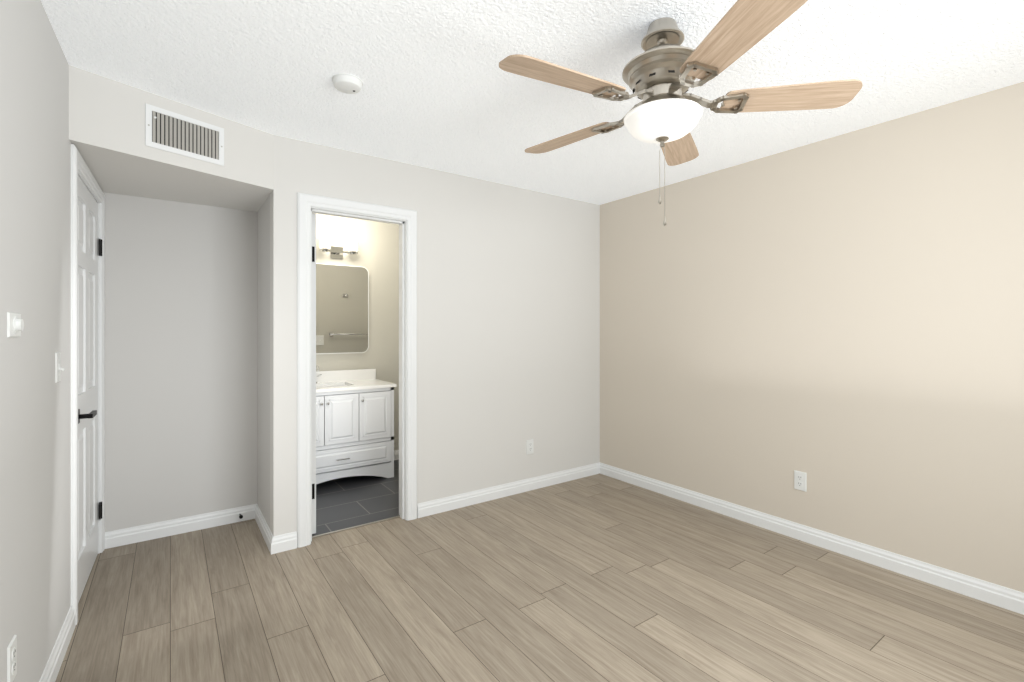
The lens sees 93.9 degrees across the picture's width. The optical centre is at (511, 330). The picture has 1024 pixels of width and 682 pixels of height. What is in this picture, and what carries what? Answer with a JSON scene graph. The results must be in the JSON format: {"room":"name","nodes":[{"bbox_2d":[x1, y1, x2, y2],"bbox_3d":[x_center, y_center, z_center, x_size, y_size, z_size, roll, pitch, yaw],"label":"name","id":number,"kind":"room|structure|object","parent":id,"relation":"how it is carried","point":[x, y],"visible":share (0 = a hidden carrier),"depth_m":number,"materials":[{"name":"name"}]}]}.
{"room":"empty bedroom","nodes":[
{"label":"empty bedroom","id":0,"kind":"room"},
{"bbox_2d":[0,0,70,681],"bbox_3d":[-1.190,0.080,0.903,0.120,2.440,4.850,0,0,-34],"label":"wall","id":1,"kind":"structure","parent":0,"point":[35,398],"depth_m":1.59,"materials":[{"name":"white paint"}]},
{"bbox_2d":[7,635,16,681],"bbox_3d":[-1.433,0.950,1.373,0.008,0.117,0.072,0,0,-34],"label":"electrical outlet","id":2,"kind":"object","parent":1,"relation":"attached to","point":[11,660],"visible":1,"depth_m":1.36,"materials":[{"name":"white plastic"}]},
{"bbox_2d":[7,312,23,337],"bbox_3d":[-1.440,-0.015,1.393,0.020,0.072,0.115,0,0,-34],"label":"dimmer switch","id":3,"kind":"object","parent":1,"relation":"attached to","point":[15,324],"visible":1,"depth_m":1.38,"materials":[{"name":"white plastic"}]},
{"bbox_2d":[39,606,74,681],"bbox_3d":[-0.848,1.253,0.522,0.016,0.095,3.795,0,0,-34],"label":"baseboard","id":4,"kind":"structure","parent":1,"relation":"attached to","point":[54,663],"depth_m":1.86,"materials":[{"name":"white wood"}]},
{"bbox_2d":[55,352,64,382],"bbox_3d":[-1.766,0.145,1.872,0.023,0.117,0.072,0,0,-34],"label":"toggle light switch","id":5,"kind":"object","parent":1,"relation":"attached to","point":[58,368],"visible":0.98,"depth_m":1.86,"materials":[{"name":"white plastic"}]},
{"bbox_2d":[71,144,104,625],"bbox_3d":[-2.230,0.243,2.439,0.139,2.114,0.918,0,0,-34],"label":"door frame","id":6,"kind":"structure","parent":1,"relation":"attached to","point":[79,165],"depth_m":2.12,"materials":[{"name":"white wood"}]},
{"bbox_2d":[78,176,101,602],"bbox_3d":[-2.191,0.281,2.489,0.095,2.023,0.793,0,0,-34],"label":"entry door","id":7,"kind":"structure","parent":1,"relation":"in","point":[87,379],"depth_m":2.47,"materials":[{"name":"white wood"}]},
{"bbox_2d":[69,65,273,211],"bbox_3d":[-1.838,-0.980,2.688,0.845,0.320,0.950,0,0,-36],"label":"soffit","id":8,"kind":"structure","parent":0,"point":[107,127],"depth_m":2.46,"materials":[{"name":"white paint"}]},
{"bbox_2d":[145,103,223,165],"bbox_3d":[-1.644,-0.980,2.420,0.012,0.200,0.350,0,0,35],"label":"air vent register","id":9,"kind":"object","parent":8,"relation":"attached to","point":[172,132],"visible":1,"depth_m":2.41,"materials":[{"name":"white metal"}]},
{"bbox_2d":[103,192,256,531],"bbox_3d":[-2.149,0.080,3.123,0.845,2.440,0.120,0,0,-36],"label":"wall","id":10,"kind":"structure","parent":0,"point":[180,359],"depth_m":3.06,"materials":[{"name":"white paint"}]},
{"bbox_2d":[105,504,252,548],"bbox_3d":[-2.101,1.252,3.073,0.825,0.095,0.016,0,0,-36],"label":"baseboard","id":11,"kind":"structure","parent":10,"relation":"attached to","point":[120,537],"depth_m":3.04,"materials":[{"name":"white wood"}]},
{"bbox_2d":[257,195,269,527],"bbox_3d":[-1.606,0.080,3.185,0.110,2.440,0.650,0,0,-36],"label":"wall","id":12,"kind":"structure","parent":0,"point":[263,357],"depth_m":3.09,"materials":[{"name":"white paint"}]},
{"bbox_2d":[253,504,284,553],"bbox_3d":[-1.564,1.252,3.039,0.041,0.095,0.636,0,0,-36],"label":"baseboard","id":13,"kind":"structure","parent":12,"relation":"attached to","point":[275,544],"depth_m":2.87,"materials":[{"name":"white wood"}]},
{"bbox_2d":[316,213,398,449],"bbox_3d":[-1.510,0.080,4.624,1.920,2.440,0.120,0,0,-36],"label":"wall","id":14,"kind":"structure","parent":0,"point":[377,256],"depth_m":4.68,"materials":[{"name":"grey paint"}]},
{"bbox_2d":[319,236,357,258],"bbox_3d":[-1.600,-0.755,4.406,0.342,0.180,0.126,0,0,-36],"label":"sconce","id":15,"kind":"object","parent":14,"relation":"attached to","point":[334,251],"visible":1,"depth_m":4.42,"materials":[{"name":"white glass"}]},
{"bbox_2d":[316,263,368,353],"bbox_3d":[-1.711,-0.195,4.390,0.800,0.830,0.022,0,0,-36],"label":"bathroom mirror","id":16,"kind":"object","parent":14,"relation":"attached to","point":[342,309],"visible":0.5,"depth_m":4.46,"materials":[{"name":"silver mirror"}]},
{"bbox_2d":[394,450,398,459],"bbox_3d":[-1.073,1.252,4.852,0.615,0.095,0.016,0,0,-36],"label":"baseboard","id":17,"kind":"structure","parent":14,"relation":"attached to","point":[396,452],"depth_m":4.79,"materials":[{"name":"white wood"}]},
{"bbox_2d":[270,135,599,535],"bbox_3d":[-0.331,0.080,3.623,2.695,2.440,0.120,0,0,-36],"label":"wall","id":18,"kind":"structure","parent":0,"point":[508,321],"depth_m":3.59,"materials":[{"name":"white paint"}]},
{"bbox_2d":[297,192,416,547],"bbox_3d":[-1.010,0.268,3.140,0.653,2.065,0.126,0,0,-36],"label":"door frame","id":19,"kind":"structure","parent":18,"relation":"in","point":[402,224],"depth_m":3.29,"materials":[{"name":"white wood"}]},
{"bbox_2d":[312,213,315,533],"bbox_3d":[-1.431,0.276,3.255,0.157,2.033,0.650,0,0,-36],"label":"door","id":20,"kind":"structure","parent":19,"relation":"attached to","point":[313,373],"depth_m":3.03,"materials":[{"name":"white wood"}]},
{"bbox_2d":[417,462,600,517],"bbox_3d":[0.064,1.252,3.822,1.763,0.095,0.016,0,0,-36],"label":"baseboard","id":21,"kind":"structure","parent":18,"relation":"attached to","point":[449,503],"depth_m":3.72,"materials":[{"name":"white wood"}]},
{"bbox_2d":[526,439,533,454],"bbox_3d":[0.148,0.950,3.886,0.072,0.117,0.008,0,0,-36],"label":"electrical outlet","id":22,"kind":"object","parent":18,"relation":"attached to","point":[529,446],"visible":1,"depth_m":3.88,"materials":[{"name":"white plastic"}]},
{"bbox_2d":[41,0,1023,204],"bbox_3d":[0.096,-1.190,2.299,3.780,0.100,5.770,0,0,-36],"label":"ceiling","id":23,"kind":"structure","parent":0,"point":[441,90],"depth_m":2.08,"materials":[{"name":"white paint"}]},
{"bbox_2d":[332,73,362,93],"bbox_3d":[-0.754,-1.121,2.190,0.136,0.037,0.136,0,0,-36],"label":"smoke detector","id":24,"kind":"object","parent":23,"relation":"attached to","point":[347,83],"visible":0.98,"depth_m":2.16,"materials":[{"name":"white plastic"}]},
{"bbox_2d":[499,0,862,225],"bbox_3d":[0.526,-0.765,1.794,1.266,0.748,1.273,0,0,-36],"label":"fan","id":25,"kind":"object","parent":23,"relation":"hanging from","point":[662,72],"visible":1,"depth_m":1.69,"materials":[{"name":"brown wood"}]},
{"bbox_2d":[55,460,1023,681],"bbox_3d":[0.096,1.340,2.299,3.780,0.080,5.770,0,0,-36],"label":"floor","id":26,"kind":"structure","parent":0,"point":[599,578],"depth_m":2.26,"materials":[{"name":"brown wood"}]},
{"bbox_2d":[312,516,399,537],"bbox_3d":[-1.024,1.298,3.159,0.613,0.004,0.020,0,0,-36],"label":"trim","id":27,"kind":"structure","parent":26,"relation":"on","point":[355,527],"depth_m":3.15,"materials":[{"name":"beige wood"}]},
{"bbox_2d":[316,365,396,483],"bbox_3d":[-1.549,0.802,4.154,0.934,0.996,0.569,0,0,-36],"label":"bathroom vanity","id":28,"kind":"object","parent":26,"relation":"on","point":[354,422],"visible":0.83,"depth_m":4.04,"materials":[{"name":"white paint"}]},
{"bbox_2d":[600,82,1023,592],"bbox_3d":[2.021,0.080,2.753,0.120,2.440,4.270,0,0,-36],"label":"wall","id":29,"kind":"structure","parent":0,"point":[839,320],"depth_m":2.77,"materials":[{"name":"beige paint"}]},
{"bbox_2d":[794,470,806,491],"bbox_3d":[1.788,0.937,2.968,0.008,0.117,0.072,0,0,-36],"label":"electrical outlet","id":30,"kind":"object","parent":29,"relation":"attached to","point":[800,480],"visible":1,"depth_m":2.96,"materials":[{"name":"white plastic"}]},
{"bbox_2d":[601,463,1023,614],"bbox_3d":[1.966,1.252,2.714,0.016,0.095,4.030,0,0,-36],"label":"baseboard","id":31,"kind":"structure","parent":29,"relation":"attached to","point":[991,593],"depth_m":2.76,"materials":[{"name":"white wood"}]}
]}

